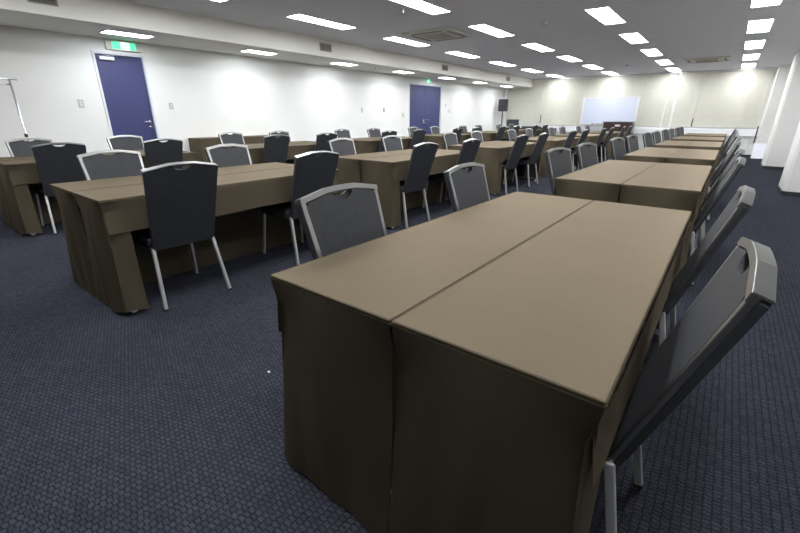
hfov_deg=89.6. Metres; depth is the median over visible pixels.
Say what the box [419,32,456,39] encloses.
grille
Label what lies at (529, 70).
recessed light
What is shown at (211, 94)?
wall
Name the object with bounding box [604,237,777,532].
banquet chair
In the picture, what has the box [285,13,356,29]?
recessed light
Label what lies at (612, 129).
banquet chair
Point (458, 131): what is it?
banquet chair
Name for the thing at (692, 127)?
window
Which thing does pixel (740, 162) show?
banquet chair
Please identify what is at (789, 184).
column
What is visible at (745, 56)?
recessed light
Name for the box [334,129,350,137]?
banquet chair
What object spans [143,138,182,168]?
banquet chair
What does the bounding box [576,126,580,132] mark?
banquet chair
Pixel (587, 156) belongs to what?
banquet chair
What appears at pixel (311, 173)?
banquet chair
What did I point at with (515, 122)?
monitor
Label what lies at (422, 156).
banquet chair
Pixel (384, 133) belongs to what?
banquet chair
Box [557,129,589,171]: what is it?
banquet chair
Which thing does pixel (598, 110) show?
whiteboard
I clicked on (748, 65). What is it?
recessed light
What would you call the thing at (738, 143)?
banquet chair
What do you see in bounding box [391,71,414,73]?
recessed light
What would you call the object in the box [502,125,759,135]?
trim
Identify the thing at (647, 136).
banquet chair
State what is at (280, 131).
banquet chair
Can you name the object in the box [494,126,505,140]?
banquet chair
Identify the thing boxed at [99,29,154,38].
recessed light
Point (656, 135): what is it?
banquet chair
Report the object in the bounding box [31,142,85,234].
banquet chair
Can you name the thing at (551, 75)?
recessed light
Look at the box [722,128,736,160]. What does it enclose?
banquet chair
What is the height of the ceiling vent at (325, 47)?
0.140 m
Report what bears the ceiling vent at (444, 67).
in the ceiling at (171, 28)
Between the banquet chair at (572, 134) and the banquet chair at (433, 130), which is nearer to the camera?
the banquet chair at (572, 134)
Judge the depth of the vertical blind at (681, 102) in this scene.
13.32 m
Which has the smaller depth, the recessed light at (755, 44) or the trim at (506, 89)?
the recessed light at (755, 44)
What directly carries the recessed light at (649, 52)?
in the ceiling at (680, 30)
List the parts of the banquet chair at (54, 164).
seat, leg, leg, rail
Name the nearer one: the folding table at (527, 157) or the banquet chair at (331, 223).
the banquet chair at (331, 223)
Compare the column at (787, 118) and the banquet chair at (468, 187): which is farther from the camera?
the column at (787, 118)
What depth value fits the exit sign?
6.17 m
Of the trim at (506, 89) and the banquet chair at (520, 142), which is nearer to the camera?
the banquet chair at (520, 142)
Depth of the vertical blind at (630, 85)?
14.10 m
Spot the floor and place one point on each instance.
(151, 420)
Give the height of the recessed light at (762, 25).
0.010 m
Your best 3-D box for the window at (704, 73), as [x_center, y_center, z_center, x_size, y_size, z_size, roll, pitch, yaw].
[8.966,-5.510,13.475,1.648,1.640,0.060,15,25,35]
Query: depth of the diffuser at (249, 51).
7.28 m
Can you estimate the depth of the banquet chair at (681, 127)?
11.73 m
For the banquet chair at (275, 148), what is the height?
0.890 m
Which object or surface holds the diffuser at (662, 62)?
attached to the recessed light at (661, 62)
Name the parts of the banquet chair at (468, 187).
rail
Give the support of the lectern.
on the floor
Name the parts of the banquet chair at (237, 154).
rail, frame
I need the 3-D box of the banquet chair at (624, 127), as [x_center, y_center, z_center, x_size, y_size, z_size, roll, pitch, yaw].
[6.269,-3.684,11.921,0.584,0.890,0.446,15,25,34]
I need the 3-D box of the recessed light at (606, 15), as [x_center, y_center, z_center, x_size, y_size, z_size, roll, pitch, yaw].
[3.003,-3.636,5.857,0.314,0.010,1.198,15,25,35]
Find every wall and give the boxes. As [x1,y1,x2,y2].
[0,25,504,156]
[530,67,777,128]
[556,132,757,154]
[756,64,791,143]
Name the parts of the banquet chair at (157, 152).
rail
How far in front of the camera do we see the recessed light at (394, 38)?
7.88 m
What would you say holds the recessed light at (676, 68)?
in the ceiling at (680, 30)
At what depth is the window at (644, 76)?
14.91 m
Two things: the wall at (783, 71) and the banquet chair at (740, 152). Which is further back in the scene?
the wall at (783, 71)
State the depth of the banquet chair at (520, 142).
6.13 m
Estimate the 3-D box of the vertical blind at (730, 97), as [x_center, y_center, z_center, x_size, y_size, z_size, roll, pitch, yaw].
[10.175,-5.160,12.400,1.641,1.655,0.050,15,25,35]
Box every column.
[760,50,799,169]
[777,121,799,196]
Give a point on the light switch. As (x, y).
(80, 102)
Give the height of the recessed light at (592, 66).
0.010 m
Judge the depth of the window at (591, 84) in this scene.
15.56 m
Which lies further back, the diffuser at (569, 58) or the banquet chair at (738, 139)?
the diffuser at (569, 58)
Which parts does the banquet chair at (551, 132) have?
backrest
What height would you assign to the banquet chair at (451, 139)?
0.890 m
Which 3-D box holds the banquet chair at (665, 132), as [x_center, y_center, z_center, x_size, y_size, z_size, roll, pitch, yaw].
[6.152,-2.608,9.037,0.446,0.890,0.584,-17,27,-39]
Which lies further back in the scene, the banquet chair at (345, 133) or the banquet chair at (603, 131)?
the banquet chair at (603, 131)
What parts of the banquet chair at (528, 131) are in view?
backrest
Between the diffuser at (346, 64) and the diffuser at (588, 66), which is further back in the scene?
the diffuser at (588, 66)
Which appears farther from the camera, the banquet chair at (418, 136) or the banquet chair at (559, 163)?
the banquet chair at (418, 136)
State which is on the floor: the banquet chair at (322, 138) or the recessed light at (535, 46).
the banquet chair at (322, 138)
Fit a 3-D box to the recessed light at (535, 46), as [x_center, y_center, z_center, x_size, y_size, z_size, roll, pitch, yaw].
[2.936,-4.631,8.524,0.314,0.010,1.198,15,25,35]
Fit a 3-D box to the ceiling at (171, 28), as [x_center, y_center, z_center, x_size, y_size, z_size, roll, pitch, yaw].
[-1.946,-4.318,8.050,1.170,0.300,21.900,15,25,35]
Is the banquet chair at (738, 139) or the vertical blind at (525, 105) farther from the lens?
the vertical blind at (525, 105)
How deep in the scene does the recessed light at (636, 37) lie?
7.47 m
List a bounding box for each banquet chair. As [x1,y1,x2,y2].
[5,138,53,156]
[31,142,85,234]
[76,150,144,179]
[106,135,143,149]
[130,161,231,311]
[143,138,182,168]
[205,144,251,167]
[218,132,244,143]
[261,150,338,265]
[263,134,289,162]
[269,130,290,141]
[294,183,391,338]
[315,132,337,155]
[327,138,355,155]
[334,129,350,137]
[367,128,380,136]
[378,130,396,151]
[381,135,402,150]
[400,142,437,228]
[408,127,417,136]
[409,129,425,148]
[422,138,480,208]
[430,126,439,133]
[442,132,457,149]
[444,128,462,148]
[444,162,489,212]
[459,125,467,131]
[469,127,480,138]
[470,131,482,141]
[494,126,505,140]
[501,125,519,140]
[502,134,528,194]
[503,133,548,187]
[506,129,515,140]
[524,128,532,136]
[532,125,537,136]
[540,124,547,133]
[544,147,572,194]
[547,127,554,135]
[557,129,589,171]
[559,126,565,133]
[563,130,576,148]
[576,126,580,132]
[576,142,597,169]
[595,128,606,147]
[598,127,614,161]
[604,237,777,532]
[610,137,625,159]
[618,126,626,136]
[624,126,632,140]
[626,135,638,152]
[642,132,652,147]
[649,185,755,345]
[652,131,661,143]
[661,129,669,140]
[668,128,674,139]
[674,127,680,136]
[680,126,683,135]
[690,157,745,285]
[700,148,744,242]
[706,141,740,220]
[711,138,740,188]
[715,134,738,182]
[717,133,738,179]
[720,130,737,174]
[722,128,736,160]
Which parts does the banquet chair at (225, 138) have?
rail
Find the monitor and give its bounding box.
[506,119,518,126]
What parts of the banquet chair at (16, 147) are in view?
rail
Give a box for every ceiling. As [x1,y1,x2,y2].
[0,0,532,88]
[122,0,799,78]
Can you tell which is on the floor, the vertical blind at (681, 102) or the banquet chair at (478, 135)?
the banquet chair at (478, 135)
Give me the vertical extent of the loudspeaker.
0.450 m
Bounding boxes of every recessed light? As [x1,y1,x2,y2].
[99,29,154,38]
[240,49,278,54]
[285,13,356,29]
[330,62,357,65]
[382,36,430,46]
[390,0,451,14]
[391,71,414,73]
[444,51,479,57]
[467,24,514,36]
[489,61,516,66]
[520,69,541,72]
[521,43,555,51]
[547,74,562,77]
[556,55,582,61]
[581,64,603,68]
[584,6,626,24]
[602,71,617,74]
[618,32,648,43]
[640,48,662,55]
[655,59,672,64]
[665,67,680,71]
[741,63,755,67]
[742,53,760,59]
[744,39,765,48]
[746,18,774,33]
[750,0,782,7]
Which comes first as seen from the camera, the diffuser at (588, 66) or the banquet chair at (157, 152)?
the banquet chair at (157, 152)
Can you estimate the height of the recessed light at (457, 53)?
0.010 m
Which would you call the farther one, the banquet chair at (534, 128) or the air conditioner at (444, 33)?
the banquet chair at (534, 128)
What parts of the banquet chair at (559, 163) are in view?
rail, backrest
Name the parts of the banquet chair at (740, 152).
leg, backrest, frame, rail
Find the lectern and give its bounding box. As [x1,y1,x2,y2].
[603,121,635,152]
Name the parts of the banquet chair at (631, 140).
backrest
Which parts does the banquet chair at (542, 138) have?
seat, leg, leg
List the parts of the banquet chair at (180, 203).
seat, seat frame, frame, leg, rail, leg, leg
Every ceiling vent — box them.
[27,0,58,6]
[319,42,331,52]
[442,65,447,70]
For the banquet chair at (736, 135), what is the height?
0.890 m
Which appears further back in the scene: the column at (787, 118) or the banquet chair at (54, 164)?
the column at (787, 118)
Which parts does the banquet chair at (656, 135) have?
backrest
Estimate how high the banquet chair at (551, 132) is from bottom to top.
0.890 m
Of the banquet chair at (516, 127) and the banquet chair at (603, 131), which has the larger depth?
the banquet chair at (516, 127)
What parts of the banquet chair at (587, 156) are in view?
rail, backrest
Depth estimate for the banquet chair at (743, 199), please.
1.56 m
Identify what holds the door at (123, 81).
in the wall at (211, 94)
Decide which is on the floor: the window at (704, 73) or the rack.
the rack
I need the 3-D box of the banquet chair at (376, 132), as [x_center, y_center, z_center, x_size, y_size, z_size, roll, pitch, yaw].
[-0.389,-2.643,9.061,0.584,0.890,0.446,16,25,35]
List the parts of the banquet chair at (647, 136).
backrest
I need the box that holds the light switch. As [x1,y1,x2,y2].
[77,100,84,107]
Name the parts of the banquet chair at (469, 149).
leg, seat, seat frame, leg, rail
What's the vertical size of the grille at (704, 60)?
0.005 m
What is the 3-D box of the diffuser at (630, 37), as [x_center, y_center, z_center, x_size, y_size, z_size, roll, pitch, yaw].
[4.357,-4.241,7.490,0.286,0.005,1.170,15,25,35]
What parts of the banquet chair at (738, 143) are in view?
frame, backrest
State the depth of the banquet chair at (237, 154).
3.78 m
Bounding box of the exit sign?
[103,39,141,52]
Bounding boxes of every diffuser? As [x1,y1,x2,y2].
[243,50,273,54]
[332,63,352,65]
[490,62,514,65]
[559,56,580,61]
[583,65,602,68]
[621,33,646,42]
[657,60,671,64]
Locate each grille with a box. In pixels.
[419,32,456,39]
[694,59,719,62]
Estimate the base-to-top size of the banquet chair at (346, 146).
0.890 m
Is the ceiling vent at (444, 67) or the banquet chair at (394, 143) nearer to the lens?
the banquet chair at (394, 143)
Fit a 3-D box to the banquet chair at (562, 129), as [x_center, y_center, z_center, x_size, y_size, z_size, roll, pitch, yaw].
[4.722,-3.420,11.198,0.584,0.890,0.446,16,26,36]
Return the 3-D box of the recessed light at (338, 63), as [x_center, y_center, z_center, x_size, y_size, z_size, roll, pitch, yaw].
[-1.226,-4.452,8.860,0.298,0.010,0.608,15,25,35]
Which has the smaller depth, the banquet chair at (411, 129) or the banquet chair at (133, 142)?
the banquet chair at (133, 142)
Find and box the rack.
[0,78,28,140]
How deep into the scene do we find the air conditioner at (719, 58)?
10.02 m
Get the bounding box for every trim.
[502,88,508,124]
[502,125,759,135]
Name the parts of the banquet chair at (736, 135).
frame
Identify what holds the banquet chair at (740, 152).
on the floor
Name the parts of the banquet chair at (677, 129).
backrest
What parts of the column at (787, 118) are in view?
baseboard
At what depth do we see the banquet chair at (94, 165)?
3.06 m
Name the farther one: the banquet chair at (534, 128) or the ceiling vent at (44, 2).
the banquet chair at (534, 128)
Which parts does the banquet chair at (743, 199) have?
seat, leg, leg, backrest, frame, rail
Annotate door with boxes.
[91,50,160,141]
[408,83,441,136]
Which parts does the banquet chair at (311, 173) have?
leg, seat, seat frame, frame, leg, leg, rail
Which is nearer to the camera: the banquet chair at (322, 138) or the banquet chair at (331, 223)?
the banquet chair at (331, 223)
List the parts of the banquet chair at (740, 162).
leg, leg, backrest, frame, rail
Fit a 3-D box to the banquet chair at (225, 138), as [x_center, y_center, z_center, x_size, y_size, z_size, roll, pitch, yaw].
[-2.523,-1.692,6.490,0.584,0.890,0.446,15,25,34]
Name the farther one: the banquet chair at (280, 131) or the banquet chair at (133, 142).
the banquet chair at (280, 131)
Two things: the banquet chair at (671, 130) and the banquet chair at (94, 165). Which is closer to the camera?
the banquet chair at (94, 165)
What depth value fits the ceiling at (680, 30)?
6.66 m
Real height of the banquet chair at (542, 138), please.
0.890 m
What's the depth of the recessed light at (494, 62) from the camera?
11.10 m
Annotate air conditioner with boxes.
[401,27,473,41]
[683,56,730,63]
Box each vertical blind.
[505,79,546,124]
[542,76,592,124]
[585,74,644,124]
[635,71,704,126]
[692,67,774,127]
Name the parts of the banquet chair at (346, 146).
rail, frame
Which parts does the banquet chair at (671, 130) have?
backrest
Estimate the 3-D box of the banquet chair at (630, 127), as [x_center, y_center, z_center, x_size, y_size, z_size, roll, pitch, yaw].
[6.870,-3.953,12.648,0.584,0.890,0.446,16,26,36]
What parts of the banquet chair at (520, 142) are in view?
leg, leg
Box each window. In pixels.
[542,84,591,125]
[589,76,644,126]
[635,73,704,127]
[692,127,756,128]
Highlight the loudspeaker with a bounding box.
[498,99,507,110]
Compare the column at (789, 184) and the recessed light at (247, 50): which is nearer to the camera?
the column at (789, 184)
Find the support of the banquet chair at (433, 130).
on the floor
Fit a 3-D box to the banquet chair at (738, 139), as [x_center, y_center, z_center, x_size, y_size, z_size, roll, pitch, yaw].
[4.196,-1.314,5.547,0.584,0.890,0.446,16,26,36]
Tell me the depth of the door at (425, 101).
12.62 m
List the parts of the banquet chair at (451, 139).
backrest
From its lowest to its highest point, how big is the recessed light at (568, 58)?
0.010 m
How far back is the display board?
11.86 m
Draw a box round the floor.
[0,153,799,532]
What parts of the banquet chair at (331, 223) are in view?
rail, frame, backrest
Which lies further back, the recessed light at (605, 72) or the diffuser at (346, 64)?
the recessed light at (605, 72)
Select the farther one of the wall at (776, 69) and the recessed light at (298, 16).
the wall at (776, 69)
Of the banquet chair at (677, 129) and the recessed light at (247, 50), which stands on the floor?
the banquet chair at (677, 129)
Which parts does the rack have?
rail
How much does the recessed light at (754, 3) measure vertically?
0.010 m
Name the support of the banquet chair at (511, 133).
on the floor
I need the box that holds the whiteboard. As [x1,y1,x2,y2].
[579,96,639,126]
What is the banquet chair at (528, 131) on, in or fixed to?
on the floor
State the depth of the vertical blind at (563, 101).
15.25 m
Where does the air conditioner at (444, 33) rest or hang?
attached to the ceiling at (680, 30)
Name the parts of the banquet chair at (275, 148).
rail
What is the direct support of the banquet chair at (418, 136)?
on the floor
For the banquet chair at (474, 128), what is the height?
0.890 m
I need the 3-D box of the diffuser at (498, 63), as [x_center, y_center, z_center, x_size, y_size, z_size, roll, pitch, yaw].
[2.861,-5.629,11.196,0.286,0.005,1.170,15,25,35]
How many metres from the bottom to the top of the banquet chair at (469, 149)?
0.890 m
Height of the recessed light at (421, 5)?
0.010 m
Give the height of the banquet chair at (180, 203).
0.890 m
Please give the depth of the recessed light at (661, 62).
10.76 m
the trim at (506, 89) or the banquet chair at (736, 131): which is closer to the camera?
the banquet chair at (736, 131)
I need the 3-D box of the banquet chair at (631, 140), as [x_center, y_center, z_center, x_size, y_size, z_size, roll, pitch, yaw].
[3.690,-1.507,6.059,0.446,0.890,0.584,-18,27,-40]
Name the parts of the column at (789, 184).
baseboard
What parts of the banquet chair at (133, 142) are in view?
rail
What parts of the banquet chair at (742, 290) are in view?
leg, leg, backrest, frame, rail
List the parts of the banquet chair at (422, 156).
seat, leg, frame, rail, leg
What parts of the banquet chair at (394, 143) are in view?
rail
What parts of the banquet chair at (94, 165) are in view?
rail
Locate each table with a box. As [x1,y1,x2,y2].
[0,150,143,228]
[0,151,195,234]
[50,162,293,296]
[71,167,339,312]
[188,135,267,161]
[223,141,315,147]
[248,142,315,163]
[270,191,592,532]
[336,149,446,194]
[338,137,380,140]
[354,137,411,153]
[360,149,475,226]
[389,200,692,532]
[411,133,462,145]
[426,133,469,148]
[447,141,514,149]
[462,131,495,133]
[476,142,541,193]
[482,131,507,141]
[494,156,535,194]
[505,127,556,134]
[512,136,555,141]
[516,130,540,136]
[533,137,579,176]
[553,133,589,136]
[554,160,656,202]
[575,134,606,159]
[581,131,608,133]
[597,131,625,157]
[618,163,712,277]
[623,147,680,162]
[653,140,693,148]
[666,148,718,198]
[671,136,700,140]
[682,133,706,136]
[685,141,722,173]
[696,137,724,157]
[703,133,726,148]
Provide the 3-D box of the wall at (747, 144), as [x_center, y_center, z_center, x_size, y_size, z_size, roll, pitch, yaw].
[7.573,-4.652,14.736,8.380,0.740,0.132,15,25,35]
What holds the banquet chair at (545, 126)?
on the floor

